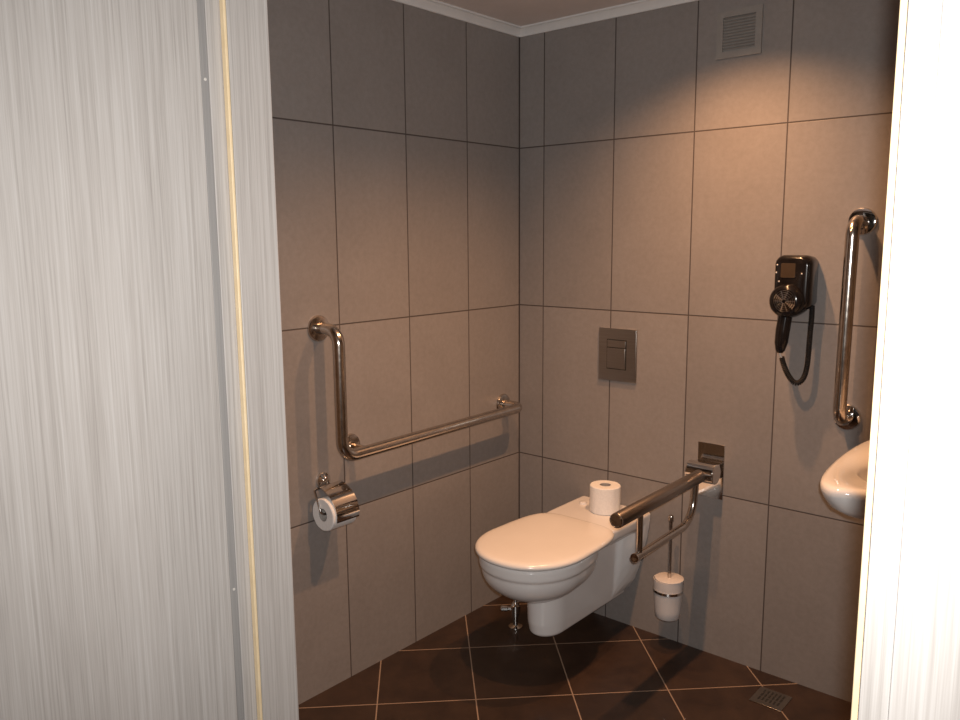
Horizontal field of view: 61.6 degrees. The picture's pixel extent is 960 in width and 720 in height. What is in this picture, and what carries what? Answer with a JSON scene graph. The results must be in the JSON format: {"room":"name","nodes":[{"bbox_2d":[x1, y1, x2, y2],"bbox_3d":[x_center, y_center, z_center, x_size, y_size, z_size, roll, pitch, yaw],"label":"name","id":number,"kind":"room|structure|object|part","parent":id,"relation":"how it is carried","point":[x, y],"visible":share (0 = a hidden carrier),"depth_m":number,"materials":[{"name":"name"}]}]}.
{"room":"hotel room hallway","nodes":[
{"label":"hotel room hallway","id":0,"kind":"room"},
{"bbox_2d":[267,0,518,704],"bbox_3d":[-0.482,-0.045,2.548,0.120,2.212,1.815,7,11,40],"label":"wall","id":1,"kind":"structure","parent":0,"point":[396,124],"depth_m":2.67,"materials":[{"name":"grey tile"}]},
{"bbox_2d":[314,472,359,522],"bbox_3d":[-0.449,0.418,2.470,0.118,0.130,0.107,7,11,40],"label":"toilet paper holder","id":2,"kind":"object","parent":1,"relation":"attached to","point":[344,500],"visible":1,"depth_m":2.46,"materials":[{"name":"silver metal"}]},
{"bbox_3d":[-0.460,0.426,2.480,0.041,0.079,0.106,7,11,40],"label":"roll rod","id":3,"kind":"part","parent":2,"relation":"part of","materials":[{"name":"silver metal"}]},
{"bbox_2d":[313,496,355,530],"bbox_3d":[-0.446,0.465,2.476,0.101,0.102,0.095,7,11,40],"label":"toilet paper roll","id":4,"kind":"object","parent":2,"relation":"hanging from","point":[328,522],"visible":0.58,"depth_m":2.44,"materials":[{"name":"paper"}]},
{"bbox_2d":[307,315,521,460],"bbox_3d":[-0.158,0.048,2.761,0.114,0.468,0.964,7,11,40],"label":"grab bar","id":5,"kind":"object","parent":1,"relation":"attached to","point":[349,447],"visible":1,"depth_m":2.46,"materials":[{"name":"metal"}]},
{"bbox_2d":[392,0,520,36],"bbox_3d":[-0.400,-1.122,2.371,0.030,0.030,1.715,7,11,40],"label":"trim","id":6,"kind":"structure","parent":1,"relation":"attached to","point":[434,6],"depth_m":2.77,"materials":[{"name":"paint"}]},
{"bbox_2d":[437,0,638,25],"bbox_3d":[0.353,-1.075,1.736,2.240,0.060,1.935,7,11,40],"label":"ceiling","id":7,"kind":"structure","parent":0,"point":[517,12],"depth_m":2.74,"materials":[{"name":"paint"}]},
{"bbox_2d":[298,595,851,719],"bbox_3d":[0.369,1.170,2.082,2.240,0.060,1.935,7,11,40],"label":"floor","id":8,"kind":"structure","parent":0,"point":[475,666],"depth_m":2.63,"materials":[{"name":"tile"}]},
{"bbox_2d":[501,600,521,629],"bbox_3d":[0.158,0.897,2.992,0.163,0.206,0.052,1,9,8],"label":"angle valve","id":9,"kind":"object","parent":8,"relation":"on","point":[514,608],"visible":0.7,"depth_m":2.99,"materials":[{"name":"silver metal"}]},
{"bbox_3d":[0.097,0.927,3.003,0.040,0.022,0.022,0,9,4],"label":"handle","id":10,"kind":"part","parent":9,"relation":"part of","materials":[{"name":"silver metal"}]},
{"bbox_2d":[749,686,792,711],"bbox_3d":[0.915,1.065,2.532,0.100,0.002,0.100,7,11,40],"label":"floor drain","id":11,"kind":"object","parent":8,"relation":"on","point":[764,696],"visible":1,"depth_m":2.53,"materials":[{"name":"metal"}]},
{"bbox_2d":[519,0,899,702],"bbox_3d":[0.953,-0.061,2.589,2.240,2.212,0.120,7,11,40],"label":"wall","id":12,"kind":"structure","parent":0,"point":[664,183],"depth_m":2.66,"materials":[{"name":"grey tile"}]},
{"bbox_2d":[475,496,649,636],"bbox_3d":[0.277,0.732,2.755,0.370,0.340,0.701,7,11,40],"label":"toilet","id":13,"kind":"object","parent":12,"relation":"attached to","point":[568,561],"visible":0.89,"depth_m":2.65,"materials":[{"name":"white ceramic"}]},
{"bbox_3d":[0.202,0.593,2.646,0.370,0.023,0.474,7,11,40],"label":"lid","id":14,"kind":"part","parent":13,"relation":"part of","materials":[{"name":"white plastic"}]},
{"bbox_2d":[589,480,620,515],"bbox_3d":[0.451,0.496,2.900,0.111,0.098,0.109,7,11,40],"label":"toilet paper roll","id":15,"kind":"object","parent":13,"relation":"on","point":[605,495],"visible":0.97,"depth_m":2.86,"materials":[{"name":"paper"}]},
{"bbox_2d":[519,0,697,37],"bbox_3d":[0.896,-1.131,2.366,2.000,0.030,0.030,7,11,40],"label":"trim","id":16,"kind":"structure","parent":12,"relation":"attached to","point":[639,6],"depth_m":2.78,"materials":[{"name":"paint"}]},
{"bbox_2d":[598,327,637,382],"bbox_3d":[0.495,-0.018,2.905,0.155,0.190,0.014,7,11,40],"label":"flush plate","id":17,"kind":"object","parent":12,"relation":"attached to","point":[617,347],"visible":1,"depth_m":2.90,"materials":[{"name":"metal"}]},
{"bbox_2d":[609,441,724,562],"bbox_3d":[0.581,0.445,2.505,0.101,0.259,0.613,7,11,40],"label":"rail","id":18,"kind":"object","parent":12,"relation":"attached to","point":[704,476],"visible":1,"depth_m":2.58,"materials":[{"name":"silver metal"}]},
{"bbox_3d":[0.558,0.418,2.471,0.044,0.052,0.530,7,11,40],"label":"arm","id":19,"kind":"part","parent":18,"relation":"part of","materials":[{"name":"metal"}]},
{"bbox_3d":[0.781,0.374,2.725,0.094,0.188,0.004,7,11,40],"label":"wall plate","id":20,"kind":"part","parent":18,"relation":"part of","materials":[{"name":"silver metal"}]},
{"bbox_2d":[653,575,683,621],"bbox_3d":[0.664,0.826,2.813,0.104,0.142,0.134,7,11,40],"label":"toilet brush holder","id":21,"kind":"object","parent":12,"relation":"attached to","point":[667,597],"visible":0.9,"depth_m":2.76,"materials":[{"name":"white glass"}]},
{"bbox_2d":[655,515,683,584],"bbox_3d":[0.655,0.697,2.779,0.098,0.334,0.098,7,11,40],"label":"toilet brush","id":22,"kind":"object","parent":21,"relation":"in","point":[671,578],"visible":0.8,"depth_m":2.77,"materials":[{"name":"metal"}]},
{"bbox_3d":[0.656,0.755,2.788,0.098,0.004,0.098,7,11,40],"label":"lid","id":23,"kind":"part","parent":22,"relation":"part of","materials":[{"name":"white plastic"}]},
{"bbox_2d":[716,4,763,59],"bbox_3d":[0.800,-1.010,2.484,0.144,0.142,0.008,7,11,40],"label":"air vent","id":24,"kind":"object","parent":12,"relation":"in","point":[740,35],"visible":1,"depth_m":2.48,"materials":[{"name":"plastic"}]},
{"bbox_2d":[769,255,818,385],"bbox_3d":[0.943,-0.119,2.429,0.121,0.393,0.117,7,11,40],"label":"hair dryer","id":25,"kind":"object","parent":12,"relation":"attached to","point":[794,292],"visible":1,"depth_m":2.39,"materials":[{"name":"black plastic"}]},
{"bbox_3d":[0.916,-0.084,2.426,0.048,0.126,0.046,7,11,40],"label":"handle","id":26,"kind":"part","parent":25,"relation":"part of","materials":[{"name":"black plastic"}]},
{"bbox_2d":[773,290,794,311],"bbox_3d":[0.900,-0.174,2.383,0.064,0.064,0.005,7,11,40],"label":"grille","id":27,"kind":"object","parent":25,"relation":"attached to","point":[783,300],"depth_m":2.39,"materials":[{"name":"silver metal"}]},
{"bbox_3d":[0.914,-0.266,2.388,0.043,0.043,0.002,7,11,40],"label":"socket panel","id":28,"kind":"part","parent":25,"relation":"part of","materials":[{"name":"brown plastic"}]},
{"bbox_3d":[0.953,-0.042,2.424,0.095,0.243,0.021,1,9,10],"label":"coiled cord","id":29,"kind":"part","parent":25,"relation":"part of","materials":[{"name":"black rubber"}]},
{"bbox_2d":[820,440,869,519],"bbox_3d":[1.190,0.256,1.952,0.608,0.292,0.600,7,11,40],"label":"washbasin","id":30,"kind":"object","parent":12,"relation":"attached to","point":[843,485],"visible":0.3,"depth_m":1.93,"materials":[{"name":"white ceramic"}]},
{"bbox_2d":[833,207,877,429],"bbox_3d":[1.071,-0.108,2.332,0.088,0.658,0.098,7,11,40],"label":"grab bar","id":31,"kind":"object","parent":12,"relation":"attached to","point":[862,221],"visible":1,"depth_m":2.30,"materials":[{"name":"metal"}]},
{"bbox_3d":[-0.237,0.158,1.222,2.000,2.212,0.100,7,11,40],"label":"wall","id":32,"kind":"structure","parent":0,"visible":0},
{"bbox_2d":[0,0,237,719],"bbox_3d":[-0.720,0.266,0.966,0.158,2.070,0.905,7,11,40],"label":"door","id":33,"kind":"structure","parent":32,"relation":"in","point":[115,594],"depth_m":1.13,"materials":[{"name":"laminate"}]},
{"bbox_2d":[197,0,298,719],"bbox_3d":[-0.376,0.207,1.339,0.036,2.080,0.113,7,11,40],"label":"trim","id":34,"kind":"structure","parent":32,"relation":"attached to","point":[233,34],"depth_m":1.29,"materials":[{"name":"laminate"}]},
{"bbox_2d":[851,0,942,719],"bbox_3d":[0.360,0.297,0.720,0.036,2.080,0.101,7,11,40],"label":"trim","id":35,"kind":"structure","parent":32,"relation":"attached to","point":[919,26],"depth_m":0.64,"materials":[{"name":"laminate"}]},
{"bbox_2d":[888,0,959,719],"bbox_3d":[0.371,0.250,0.634,0.084,2.200,0.010,7,11,40],"label":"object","id":36,"kind":"structure","parent":32,"relation":"attached to","point":[925,673],"depth_m":0.62,"materials":[{"name":"laminate"}]}
]}

